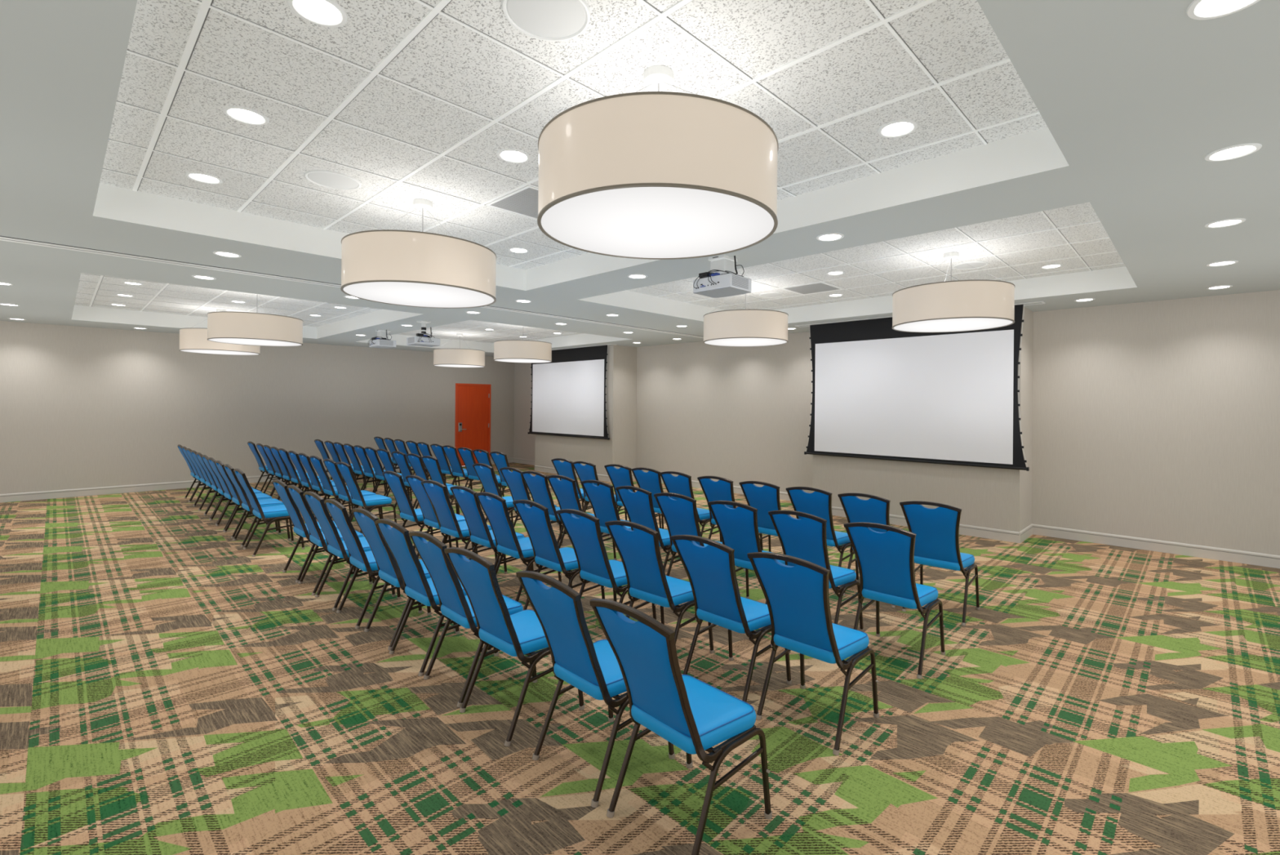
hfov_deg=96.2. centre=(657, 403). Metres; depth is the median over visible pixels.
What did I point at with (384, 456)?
banquet chair
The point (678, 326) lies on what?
recessed light
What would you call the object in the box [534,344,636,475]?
wall
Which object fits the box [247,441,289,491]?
banquet chair
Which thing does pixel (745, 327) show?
pendant lamp
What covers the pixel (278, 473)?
banquet chair
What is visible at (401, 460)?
banquet chair
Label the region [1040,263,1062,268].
recessed light
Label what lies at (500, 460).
banquet chair
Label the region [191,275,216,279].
recessed light
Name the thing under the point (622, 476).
banquet chair
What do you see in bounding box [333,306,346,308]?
recessed light
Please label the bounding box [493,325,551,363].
pendant lamp
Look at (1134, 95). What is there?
ceiling
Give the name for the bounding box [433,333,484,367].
pendant lamp
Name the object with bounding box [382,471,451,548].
banquet chair
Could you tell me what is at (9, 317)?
recessed light
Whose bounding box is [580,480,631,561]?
banquet chair
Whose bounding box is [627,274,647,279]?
recessed light
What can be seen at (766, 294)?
recessed light
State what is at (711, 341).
diffuser
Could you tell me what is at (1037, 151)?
ceiling recess side
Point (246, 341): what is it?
diffuser
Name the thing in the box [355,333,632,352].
ceiling recess side
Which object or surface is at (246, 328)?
pendant lamp
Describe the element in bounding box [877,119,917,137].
recessed light
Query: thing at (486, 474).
banquet chair
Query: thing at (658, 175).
pendant lamp
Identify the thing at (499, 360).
diffuser
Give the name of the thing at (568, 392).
projection screen
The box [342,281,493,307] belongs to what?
diffuser
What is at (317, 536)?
banquet chair
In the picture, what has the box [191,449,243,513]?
banquet chair
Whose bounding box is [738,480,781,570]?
banquet chair
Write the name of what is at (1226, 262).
recessed light
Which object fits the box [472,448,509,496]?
banquet chair
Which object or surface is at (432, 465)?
banquet chair
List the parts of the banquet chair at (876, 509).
leg, backrest, frame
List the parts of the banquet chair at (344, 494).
backrest, frame, seat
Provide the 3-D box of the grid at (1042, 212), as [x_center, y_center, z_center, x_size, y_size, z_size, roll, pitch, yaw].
[2.028,-1.475,6.506,5.022,0.006,3.440,0,0,44]
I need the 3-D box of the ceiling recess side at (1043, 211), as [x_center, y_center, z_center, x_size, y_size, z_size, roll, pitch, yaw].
[2.028,-1.477,6.506,5.022,0.002,3.440,0,0,44]
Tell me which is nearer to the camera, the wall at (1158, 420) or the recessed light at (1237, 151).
the recessed light at (1237, 151)
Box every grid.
[75,273,377,326]
[102,0,1039,266]
[400,320,582,343]
[644,204,1124,309]
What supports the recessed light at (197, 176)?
in the ceiling at (447, 60)
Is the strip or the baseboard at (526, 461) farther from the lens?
the baseboard at (526, 461)
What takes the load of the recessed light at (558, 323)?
in the ceiling at (1134, 95)
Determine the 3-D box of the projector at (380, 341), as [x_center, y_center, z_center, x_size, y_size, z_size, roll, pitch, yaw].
[-4.845,-1.147,10.125,0.406,0.302,0.374,0,0,44]
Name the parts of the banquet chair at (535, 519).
leg, backrest, frame, seat, leg, leg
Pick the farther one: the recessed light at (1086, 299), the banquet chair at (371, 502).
the banquet chair at (371, 502)
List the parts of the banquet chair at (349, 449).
backrest, frame, seat, leg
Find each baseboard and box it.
[0,462,450,502]
[490,457,513,463]
[513,457,534,465]
[534,465,611,481]
[660,475,790,500]
[831,506,1019,542]
[1018,524,1032,542]
[1032,524,1279,568]
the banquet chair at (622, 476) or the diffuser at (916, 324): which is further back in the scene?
the banquet chair at (622, 476)
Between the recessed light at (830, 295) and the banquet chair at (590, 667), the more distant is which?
the recessed light at (830, 295)
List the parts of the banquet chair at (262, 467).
backrest, frame, leg, seat, leg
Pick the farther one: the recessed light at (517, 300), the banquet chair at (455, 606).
the recessed light at (517, 300)
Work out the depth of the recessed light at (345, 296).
6.96 m
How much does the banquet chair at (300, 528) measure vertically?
0.944 m
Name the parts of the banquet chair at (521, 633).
leg, backrest, frame, seat, leg, leg, seat frame, leg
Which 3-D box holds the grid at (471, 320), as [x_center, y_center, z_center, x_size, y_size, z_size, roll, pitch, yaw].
[-3.431,-1.519,11.712,4.896,0.006,3.440,0,0,44]
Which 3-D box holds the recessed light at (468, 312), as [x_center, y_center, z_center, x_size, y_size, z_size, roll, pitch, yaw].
[-2.579,-1.277,8.051,0.202,0.006,0.202,0,0,44]
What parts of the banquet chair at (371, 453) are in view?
backrest, frame, leg, seat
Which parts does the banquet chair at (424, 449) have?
backrest, frame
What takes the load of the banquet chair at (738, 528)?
on the floor
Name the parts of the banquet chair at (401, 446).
frame, backrest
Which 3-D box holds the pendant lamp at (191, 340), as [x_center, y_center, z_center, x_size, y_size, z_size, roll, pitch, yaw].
[-7.204,-1.198,9.490,1.067,0.706,1.067,0,0,31]
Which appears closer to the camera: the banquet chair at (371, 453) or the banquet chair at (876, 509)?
the banquet chair at (876, 509)
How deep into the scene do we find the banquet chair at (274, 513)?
6.36 m
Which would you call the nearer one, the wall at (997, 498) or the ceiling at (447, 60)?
the ceiling at (447, 60)
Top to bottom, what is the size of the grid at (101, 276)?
0.006 m
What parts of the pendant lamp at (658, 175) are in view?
lamp shade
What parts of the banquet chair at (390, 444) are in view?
backrest, frame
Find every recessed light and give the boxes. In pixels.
[0,281,13,284]
[0,302,20,306]
[8,317,26,319]
[110,303,127,306]
[115,293,133,297]
[122,281,143,284]
[184,171,222,183]
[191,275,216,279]
[213,251,241,257]
[222,105,269,125]
[230,300,246,302]
[286,0,347,27]
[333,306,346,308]
[343,295,359,298]
[400,324,413,326]
[466,311,480,313]
[496,148,530,163]
[507,247,528,253]
[515,299,531,302]
[555,322,567,324]
[605,313,619,316]
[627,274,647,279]
[675,324,688,327]
[759,292,784,297]
[816,232,844,241]
[826,271,844,275]
[827,293,843,297]
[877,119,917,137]
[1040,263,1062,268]
[1074,297,1095,302]
[1186,0,1260,20]
[1204,142,1262,161]
[1204,217,1245,227]
[1205,284,1232,289]
[1206,260,1238,266]
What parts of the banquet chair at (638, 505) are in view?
backrest, frame, seat, leg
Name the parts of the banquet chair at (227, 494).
backrest, frame, leg, leg, seat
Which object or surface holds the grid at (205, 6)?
attached to the ceiling at (447, 60)
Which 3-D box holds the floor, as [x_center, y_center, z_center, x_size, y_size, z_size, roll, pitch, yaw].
[-2.068,1.671,6.351,16.539,0.001,11.558,0,0,44]
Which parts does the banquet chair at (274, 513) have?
backrest, leg, frame, leg, seat, leg, leg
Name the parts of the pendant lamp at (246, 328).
lamp shade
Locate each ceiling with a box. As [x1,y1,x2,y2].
[0,0,1279,356]
[74,272,382,327]
[99,0,1047,269]
[395,320,580,342]
[626,202,1124,310]
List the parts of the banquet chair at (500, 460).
backrest, frame, seat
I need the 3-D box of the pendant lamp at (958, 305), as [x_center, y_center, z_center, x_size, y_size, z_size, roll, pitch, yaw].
[2.881,-1.117,5.635,1.067,0.706,1.067,0,0,-33]
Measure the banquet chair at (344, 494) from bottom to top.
0.944 m
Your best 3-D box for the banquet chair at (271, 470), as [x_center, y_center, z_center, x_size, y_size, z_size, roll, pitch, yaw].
[-6.745,1.165,10.228,0.476,0.944,0.609,0,0,44]
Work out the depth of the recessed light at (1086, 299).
6.73 m
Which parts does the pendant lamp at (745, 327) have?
lamp shade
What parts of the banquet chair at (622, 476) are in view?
backrest, frame, seat, leg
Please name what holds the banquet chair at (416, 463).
on the floor
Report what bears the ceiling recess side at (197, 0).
attached to the ceiling at (447, 60)
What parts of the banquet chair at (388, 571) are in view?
backrest, leg, frame, leg, seat, leg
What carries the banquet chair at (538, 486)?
on the floor
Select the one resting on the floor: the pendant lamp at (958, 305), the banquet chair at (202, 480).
the banquet chair at (202, 480)
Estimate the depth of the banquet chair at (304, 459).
8.26 m
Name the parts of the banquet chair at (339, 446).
backrest, frame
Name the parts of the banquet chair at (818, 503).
backrest, frame, seat, leg, leg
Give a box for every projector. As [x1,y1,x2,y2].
[368,328,395,348]
[406,320,439,346]
[693,253,751,297]
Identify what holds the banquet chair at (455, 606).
on the floor
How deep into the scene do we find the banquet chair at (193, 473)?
9.65 m
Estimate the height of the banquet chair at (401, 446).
0.944 m
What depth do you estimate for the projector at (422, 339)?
8.91 m
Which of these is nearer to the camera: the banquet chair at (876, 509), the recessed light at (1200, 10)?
the recessed light at (1200, 10)
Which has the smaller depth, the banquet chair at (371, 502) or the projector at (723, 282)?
the projector at (723, 282)
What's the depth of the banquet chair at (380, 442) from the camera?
12.26 m
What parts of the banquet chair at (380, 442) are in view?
backrest, frame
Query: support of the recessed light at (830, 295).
in the ceiling at (1082, 213)
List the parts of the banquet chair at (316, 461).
backrest, frame, seat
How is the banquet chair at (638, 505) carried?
on the floor
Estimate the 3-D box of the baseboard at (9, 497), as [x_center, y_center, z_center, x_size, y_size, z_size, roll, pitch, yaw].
[-8.652,1.550,11.416,0.016,0.135,9.800,0,0,44]
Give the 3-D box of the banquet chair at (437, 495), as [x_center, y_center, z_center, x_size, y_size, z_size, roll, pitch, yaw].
[-1.952,1.203,5.680,0.476,0.944,0.609,0,0,43]
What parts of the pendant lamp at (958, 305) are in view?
lamp shade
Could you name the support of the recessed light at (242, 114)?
in the ceiling at (447, 60)
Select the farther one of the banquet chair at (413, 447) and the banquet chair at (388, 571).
the banquet chair at (413, 447)
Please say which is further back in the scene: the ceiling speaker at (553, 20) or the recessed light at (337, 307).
the recessed light at (337, 307)
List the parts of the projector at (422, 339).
plate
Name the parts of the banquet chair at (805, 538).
backrest, frame, seat, leg, seat frame, leg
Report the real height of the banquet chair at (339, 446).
0.944 m
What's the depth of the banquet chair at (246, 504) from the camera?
6.77 m
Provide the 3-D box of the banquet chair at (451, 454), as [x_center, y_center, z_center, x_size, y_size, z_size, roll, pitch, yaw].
[-3.411,1.192,10.127,0.476,0.944,0.609,0,0,43]
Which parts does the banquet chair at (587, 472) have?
backrest, frame, seat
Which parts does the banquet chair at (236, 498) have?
backrest, frame, leg, leg, seat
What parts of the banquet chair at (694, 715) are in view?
leg, backrest, frame, leg, seat, leg, seat frame, leg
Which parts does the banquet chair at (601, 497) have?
backrest, frame, seat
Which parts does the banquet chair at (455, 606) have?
leg, backrest, frame, leg, seat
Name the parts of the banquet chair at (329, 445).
backrest, frame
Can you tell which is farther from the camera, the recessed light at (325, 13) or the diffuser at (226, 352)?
the diffuser at (226, 352)
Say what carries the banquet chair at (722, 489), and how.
on the floor
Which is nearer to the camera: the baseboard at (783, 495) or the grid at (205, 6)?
the grid at (205, 6)
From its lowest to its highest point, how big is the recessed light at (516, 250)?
0.006 m
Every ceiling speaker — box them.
[304,169,360,190]
[502,0,591,41]
[952,261,987,269]
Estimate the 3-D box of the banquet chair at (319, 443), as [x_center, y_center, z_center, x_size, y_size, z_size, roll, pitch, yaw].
[-6.454,1.167,11.463,0.476,0.944,0.609,0,0,44]
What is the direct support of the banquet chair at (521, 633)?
on the floor
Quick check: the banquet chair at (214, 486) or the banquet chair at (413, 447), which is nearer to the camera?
the banquet chair at (214, 486)
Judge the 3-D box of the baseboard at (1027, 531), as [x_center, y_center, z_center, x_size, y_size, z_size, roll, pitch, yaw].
[4.728,1.658,7.361,0.016,0.135,0.718,0,0,44]
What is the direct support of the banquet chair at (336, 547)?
on the floor
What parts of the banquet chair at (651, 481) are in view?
backrest, frame, seat, leg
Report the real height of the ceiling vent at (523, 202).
0.006 m
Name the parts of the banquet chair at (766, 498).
backrest, frame, seat, leg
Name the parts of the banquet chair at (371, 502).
backrest, frame, seat, leg, leg, leg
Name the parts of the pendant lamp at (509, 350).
lamp shade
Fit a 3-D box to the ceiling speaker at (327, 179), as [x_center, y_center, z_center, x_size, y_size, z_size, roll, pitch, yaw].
[-2.188,-1.507,3.880,0.334,0.010,0.334,0,0,44]
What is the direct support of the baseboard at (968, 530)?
attached to the wall at (997, 498)
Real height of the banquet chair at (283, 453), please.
0.944 m
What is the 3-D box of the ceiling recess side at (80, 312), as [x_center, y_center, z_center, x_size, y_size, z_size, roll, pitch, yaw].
[-6.323,-1.438,8.680,4.896,0.255,3.476,0,0,44]
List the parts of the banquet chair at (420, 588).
backrest, leg, frame, leg, seat, leg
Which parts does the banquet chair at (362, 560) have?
backrest, leg, frame, seat, leg, leg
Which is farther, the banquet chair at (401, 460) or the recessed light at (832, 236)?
the banquet chair at (401, 460)
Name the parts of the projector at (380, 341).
plate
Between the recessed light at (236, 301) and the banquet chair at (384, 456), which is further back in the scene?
the banquet chair at (384, 456)
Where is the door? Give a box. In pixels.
[454,382,491,466]
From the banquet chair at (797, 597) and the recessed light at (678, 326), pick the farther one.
the recessed light at (678, 326)
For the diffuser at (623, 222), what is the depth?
2.48 m
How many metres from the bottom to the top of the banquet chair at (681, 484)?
0.944 m
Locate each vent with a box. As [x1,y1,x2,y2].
[379,339,393,346]
[407,337,414,343]
[485,185,537,219]
[732,275,748,288]
[781,281,842,294]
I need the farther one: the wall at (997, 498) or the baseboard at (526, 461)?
the baseboard at (526, 461)
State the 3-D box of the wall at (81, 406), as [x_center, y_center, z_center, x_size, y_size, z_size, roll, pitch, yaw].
[-8.098,0.148,12.113,0.160,2.947,11.558,0,0,44]
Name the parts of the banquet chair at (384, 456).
backrest, frame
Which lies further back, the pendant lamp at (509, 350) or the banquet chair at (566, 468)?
the pendant lamp at (509, 350)
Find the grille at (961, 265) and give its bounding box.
[954,262,986,268]
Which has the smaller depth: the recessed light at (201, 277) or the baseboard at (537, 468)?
the recessed light at (201, 277)
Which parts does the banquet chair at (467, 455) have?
frame, backrest, seat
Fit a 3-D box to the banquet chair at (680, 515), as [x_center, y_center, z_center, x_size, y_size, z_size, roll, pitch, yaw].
[0.331,1.222,5.022,0.476,0.944,0.609,0,0,43]
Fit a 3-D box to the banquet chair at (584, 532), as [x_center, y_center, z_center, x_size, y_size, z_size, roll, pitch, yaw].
[-0.369,1.216,4.220,0.476,0.944,0.609,0,0,44]
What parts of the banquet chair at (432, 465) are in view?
backrest, frame, seat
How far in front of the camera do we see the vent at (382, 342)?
9.98 m
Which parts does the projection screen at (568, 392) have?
slot trim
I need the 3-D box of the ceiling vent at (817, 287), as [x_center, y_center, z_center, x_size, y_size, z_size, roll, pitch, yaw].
[1.984,-1.475,7.364,0.570,0.006,0.570,0,0,44]
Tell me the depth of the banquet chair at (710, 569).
3.29 m
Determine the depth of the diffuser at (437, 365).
12.42 m
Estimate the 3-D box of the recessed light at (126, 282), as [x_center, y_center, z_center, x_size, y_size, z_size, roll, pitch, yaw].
[-6.745,-1.545,7.390,0.202,0.006,0.202,0,0,44]
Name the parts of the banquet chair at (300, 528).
backrest, frame, leg, leg, seat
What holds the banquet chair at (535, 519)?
on the floor
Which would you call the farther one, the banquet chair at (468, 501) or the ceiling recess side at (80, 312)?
the ceiling recess side at (80, 312)
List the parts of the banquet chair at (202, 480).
backrest, frame, leg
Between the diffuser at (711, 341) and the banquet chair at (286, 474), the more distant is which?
the banquet chair at (286, 474)
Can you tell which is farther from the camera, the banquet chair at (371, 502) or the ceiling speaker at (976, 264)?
the banquet chair at (371, 502)
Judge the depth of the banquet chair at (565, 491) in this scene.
5.96 m
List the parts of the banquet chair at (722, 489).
leg, seat, backrest, frame, leg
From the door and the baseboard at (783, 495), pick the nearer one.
the baseboard at (783, 495)
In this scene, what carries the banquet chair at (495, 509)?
on the floor
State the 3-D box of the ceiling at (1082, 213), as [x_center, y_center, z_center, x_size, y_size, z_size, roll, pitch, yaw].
[2.028,-1.478,6.506,5.042,0.001,3.460,0,0,44]
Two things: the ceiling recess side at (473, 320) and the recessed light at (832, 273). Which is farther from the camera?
the ceiling recess side at (473, 320)
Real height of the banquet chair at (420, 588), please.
0.944 m
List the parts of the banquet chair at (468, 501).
backrest, leg, frame, seat, leg, leg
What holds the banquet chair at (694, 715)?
on the floor
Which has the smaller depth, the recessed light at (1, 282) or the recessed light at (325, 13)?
the recessed light at (325, 13)
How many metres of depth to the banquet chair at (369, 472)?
9.80 m
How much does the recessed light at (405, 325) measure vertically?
0.006 m
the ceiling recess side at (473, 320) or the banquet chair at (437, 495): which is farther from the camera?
the ceiling recess side at (473, 320)
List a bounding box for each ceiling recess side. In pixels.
[71,305,422,338]
[77,273,378,325]
[93,127,1069,290]
[102,0,987,263]
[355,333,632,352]
[403,320,569,342]
[578,266,1137,323]
[647,211,1091,307]
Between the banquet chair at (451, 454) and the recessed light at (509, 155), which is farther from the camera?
the banquet chair at (451, 454)
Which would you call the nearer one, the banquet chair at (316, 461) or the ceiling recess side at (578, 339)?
the banquet chair at (316, 461)
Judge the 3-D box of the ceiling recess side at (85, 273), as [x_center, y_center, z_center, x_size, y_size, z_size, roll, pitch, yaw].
[-6.322,-1.545,8.680,4.896,0.002,3.476,0,0,44]
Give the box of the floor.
[0,462,1279,854]
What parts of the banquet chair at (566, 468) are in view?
backrest, frame, seat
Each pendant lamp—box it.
[178,309,260,355]
[207,293,302,346]
[340,199,496,308]
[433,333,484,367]
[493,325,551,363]
[537,65,778,259]
[702,293,788,346]
[892,252,1014,332]
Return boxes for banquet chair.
[177,444,219,499]
[181,446,231,502]
[186,448,231,509]
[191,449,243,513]
[195,452,244,519]
[201,454,257,524]
[207,457,266,530]
[214,460,278,537]
[223,463,290,546]
[233,468,304,556]
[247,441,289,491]
[256,443,299,495]
[262,444,307,497]
[270,446,315,499]
[271,479,353,582]
[277,448,326,498]
[287,450,337,501]
[287,484,372,595]
[297,453,351,518]
[302,491,395,610]
[309,455,364,520]
[314,439,346,483]
[323,458,381,519]
[324,440,364,482]
[324,498,422,628]
[333,441,374,488]
[335,462,396,533]
[342,443,386,493]
[351,507,455,649]
[353,444,388,495]
[364,446,410,498]
[373,436,400,473]
[375,518,491,675]
[376,448,416,509]
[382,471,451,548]
[383,437,413,473]
[391,450,430,511]
[393,439,431,479]
[405,440,428,475]
[405,475,478,557]
[406,453,457,514]
[408,530,532,706]
[416,441,457,485]
[421,455,464,514]
[421,480,498,571]
[430,443,471,488]
[442,444,484,489]
[444,546,584,746]
[449,485,530,573]
[457,447,501,493]
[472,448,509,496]
[472,462,519,524]
[475,492,561,601]
[489,451,530,514]
[499,466,563,543]
[512,499,604,609]
[515,570,675,807]
[520,471,564,545]
[546,475,616,559]
[551,457,591,524]
[556,508,656,619]
[572,461,627,520]
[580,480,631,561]
[589,598,772,854]
[604,463,661,536]
[604,520,714,653]
[615,485,679,570]
[631,466,663,528]
[653,492,722,576]
[659,471,722,551]
[670,534,791,702]
[697,475,763,568]
[707,500,785,627]
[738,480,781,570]
[746,551,879,755]
[768,510,863,631]
[786,486,859,592]
[837,492,915,608]
[843,521,945,678]
[899,500,980,625]
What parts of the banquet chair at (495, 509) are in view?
backrest, leg, frame, seat, leg, leg, leg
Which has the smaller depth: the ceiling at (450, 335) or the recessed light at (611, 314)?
the recessed light at (611, 314)
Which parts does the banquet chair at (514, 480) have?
leg, backrest, frame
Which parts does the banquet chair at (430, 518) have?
backrest, frame, leg, seat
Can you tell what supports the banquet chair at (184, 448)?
on the floor
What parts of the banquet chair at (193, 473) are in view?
backrest, frame, leg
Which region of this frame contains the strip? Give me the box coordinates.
[0,236,703,337]
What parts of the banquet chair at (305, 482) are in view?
backrest, frame, seat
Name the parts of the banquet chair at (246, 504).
backrest, frame, leg, leg, seat, leg, leg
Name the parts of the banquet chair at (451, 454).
backrest, frame, seat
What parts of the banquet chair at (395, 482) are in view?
backrest, frame, seat, leg, leg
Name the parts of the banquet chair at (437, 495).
backrest, leg, frame, seat, leg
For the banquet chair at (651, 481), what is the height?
0.944 m
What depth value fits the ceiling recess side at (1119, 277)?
7.66 m
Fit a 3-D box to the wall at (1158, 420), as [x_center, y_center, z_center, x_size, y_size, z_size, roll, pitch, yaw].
[1.930,0.229,10.618,16.659,2.947,0.120,0,0,44]
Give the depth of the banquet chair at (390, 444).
11.89 m
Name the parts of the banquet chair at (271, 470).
backrest, frame, leg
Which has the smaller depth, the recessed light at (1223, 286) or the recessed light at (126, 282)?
the recessed light at (1223, 286)
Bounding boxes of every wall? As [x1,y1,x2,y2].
[0,320,514,493]
[513,289,1279,555]
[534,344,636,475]
[812,306,1033,531]
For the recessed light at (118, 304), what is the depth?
9.07 m
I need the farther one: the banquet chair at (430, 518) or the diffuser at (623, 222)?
the banquet chair at (430, 518)
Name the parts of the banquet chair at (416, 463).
backrest, frame, leg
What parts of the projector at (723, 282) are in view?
plate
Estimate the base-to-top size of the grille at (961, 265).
0.002 m
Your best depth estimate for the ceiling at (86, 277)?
8.74 m
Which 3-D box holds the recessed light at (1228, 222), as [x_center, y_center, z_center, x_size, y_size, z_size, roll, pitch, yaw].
[3.857,-1.225,3.904,0.202,0.006,0.202,0,0,44]
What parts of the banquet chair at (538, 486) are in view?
backrest, frame, seat, leg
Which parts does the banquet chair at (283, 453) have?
backrest, frame, seat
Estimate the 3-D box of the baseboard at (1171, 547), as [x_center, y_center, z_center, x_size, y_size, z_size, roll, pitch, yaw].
[6.432,1.672,6.221,4.057,0.135,0.016,0,0,44]
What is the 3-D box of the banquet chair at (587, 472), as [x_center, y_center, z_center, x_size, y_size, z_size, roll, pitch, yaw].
[-0.757,1.213,7.590,0.476,0.944,0.609,0,0,44]
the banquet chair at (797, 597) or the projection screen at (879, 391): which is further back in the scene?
the projection screen at (879, 391)
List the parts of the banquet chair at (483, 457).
backrest, frame, seat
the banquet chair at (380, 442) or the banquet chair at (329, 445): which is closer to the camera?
the banquet chair at (329, 445)
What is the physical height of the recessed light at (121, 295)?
0.006 m
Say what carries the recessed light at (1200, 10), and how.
in the ceiling at (1134, 95)
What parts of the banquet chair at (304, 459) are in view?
backrest, frame, seat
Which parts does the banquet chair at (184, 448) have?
backrest, frame, leg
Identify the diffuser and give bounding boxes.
[181,349,258,355]
[208,337,301,346]
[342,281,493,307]
[434,364,483,367]
[495,359,550,362]
[541,186,773,257]
[704,337,786,346]
[893,317,1013,332]
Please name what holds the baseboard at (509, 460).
attached to the wall at (81, 406)
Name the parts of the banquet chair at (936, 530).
leg, backrest, frame, seat, seat frame, leg, leg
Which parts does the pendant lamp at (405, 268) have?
lamp shade, stem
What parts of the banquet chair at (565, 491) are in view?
leg, frame, backrest, leg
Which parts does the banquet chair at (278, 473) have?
backrest, frame, leg, seat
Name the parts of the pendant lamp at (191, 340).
lamp shade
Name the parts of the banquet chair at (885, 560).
leg, leg, backrest, frame, seat, leg, seat frame, leg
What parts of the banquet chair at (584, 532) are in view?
leg, backrest, frame, seat, leg, leg, leg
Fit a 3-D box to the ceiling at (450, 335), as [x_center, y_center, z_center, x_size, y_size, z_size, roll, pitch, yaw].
[-3.431,-1.522,11.712,4.916,0.001,3.460,0,0,44]
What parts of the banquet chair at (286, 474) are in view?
backrest, frame, seat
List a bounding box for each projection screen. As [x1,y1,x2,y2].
[528,343,615,439]
[795,301,1045,471]
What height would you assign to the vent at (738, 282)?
0.084 m
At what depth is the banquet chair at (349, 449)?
10.15 m
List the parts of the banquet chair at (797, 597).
leg, backrest, frame, leg, seat, leg, seat frame, leg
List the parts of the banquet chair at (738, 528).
backrest, frame, leg, seat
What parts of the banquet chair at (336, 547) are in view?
backrest, leg, frame, leg, seat, leg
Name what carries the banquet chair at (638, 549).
on the floor
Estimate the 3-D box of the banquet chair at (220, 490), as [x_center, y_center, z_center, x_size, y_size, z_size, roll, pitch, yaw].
[-5.980,1.171,8.047,0.476,0.944,0.609,0,0,44]
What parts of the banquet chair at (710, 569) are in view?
leg, backrest, frame, leg, seat, leg, seat frame, leg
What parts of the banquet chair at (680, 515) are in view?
leg, backrest, frame, seat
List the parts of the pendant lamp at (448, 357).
lamp shade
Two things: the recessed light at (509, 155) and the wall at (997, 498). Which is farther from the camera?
the wall at (997, 498)
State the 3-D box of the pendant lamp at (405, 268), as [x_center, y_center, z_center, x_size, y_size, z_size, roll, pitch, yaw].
[-1.755,-1.154,4.294,1.067,0.706,1.067,0,0,-33]
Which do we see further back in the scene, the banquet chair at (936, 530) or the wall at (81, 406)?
the wall at (81, 406)
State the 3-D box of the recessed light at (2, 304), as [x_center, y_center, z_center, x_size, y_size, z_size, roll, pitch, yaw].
[-8.689,-1.326,7.701,0.202,0.006,0.202,0,0,44]
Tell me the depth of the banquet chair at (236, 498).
7.14 m
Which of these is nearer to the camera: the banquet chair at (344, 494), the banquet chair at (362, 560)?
the banquet chair at (362, 560)
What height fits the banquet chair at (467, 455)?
0.944 m
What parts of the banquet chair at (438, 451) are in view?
backrest, frame, seat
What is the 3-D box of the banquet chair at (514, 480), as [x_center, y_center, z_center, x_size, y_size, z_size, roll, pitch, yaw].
[-1.503,1.207,6.848,0.476,0.944,0.609,0,0,43]
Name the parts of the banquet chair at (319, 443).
backrest, frame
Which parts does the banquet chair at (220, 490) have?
backrest, frame, leg, leg, seat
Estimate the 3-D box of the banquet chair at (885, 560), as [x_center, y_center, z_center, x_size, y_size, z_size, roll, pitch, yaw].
[1.589,1.232,3.846,0.476,0.944,0.609,0,0,43]
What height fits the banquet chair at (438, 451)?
0.944 m
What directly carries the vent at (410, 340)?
attached to the projector at (422, 339)
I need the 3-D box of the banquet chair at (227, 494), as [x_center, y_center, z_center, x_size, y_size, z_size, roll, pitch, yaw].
[-5.620,1.174,7.696,0.476,0.944,0.609,0,0,43]
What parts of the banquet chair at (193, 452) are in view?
backrest, frame, leg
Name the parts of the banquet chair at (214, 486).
backrest, frame, leg, seat, leg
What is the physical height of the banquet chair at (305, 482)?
0.944 m
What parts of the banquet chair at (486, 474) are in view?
backrest, frame, seat, leg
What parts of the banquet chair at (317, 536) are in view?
backrest, frame, leg, leg, seat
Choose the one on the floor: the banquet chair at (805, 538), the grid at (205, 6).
the banquet chair at (805, 538)
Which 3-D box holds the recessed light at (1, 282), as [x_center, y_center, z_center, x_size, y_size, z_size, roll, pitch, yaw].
[-7.176,-1.314,6.273,0.202,0.006,0.202,0,0,44]
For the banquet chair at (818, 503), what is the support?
on the floor
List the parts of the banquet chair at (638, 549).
leg, backrest, frame, seat, leg, seat frame, leg, leg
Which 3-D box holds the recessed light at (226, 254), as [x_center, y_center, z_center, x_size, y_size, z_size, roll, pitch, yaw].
[-3.708,-1.286,4.955,0.202,0.006,0.202,0,0,44]
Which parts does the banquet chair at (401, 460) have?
backrest, frame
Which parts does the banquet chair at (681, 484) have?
backrest, frame, seat, leg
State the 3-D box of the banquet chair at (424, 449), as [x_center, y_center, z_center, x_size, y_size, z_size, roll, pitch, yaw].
[-4.177,1.185,10.888,0.476,0.944,0.609,0,0,44]
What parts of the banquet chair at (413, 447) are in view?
backrest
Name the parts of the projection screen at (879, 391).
tension cord, slot trim, tension cord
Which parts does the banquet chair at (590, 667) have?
leg, backrest, frame, seat, leg, leg, seat frame, leg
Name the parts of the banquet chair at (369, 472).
backrest, frame, leg, seat, leg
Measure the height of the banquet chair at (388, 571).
0.944 m

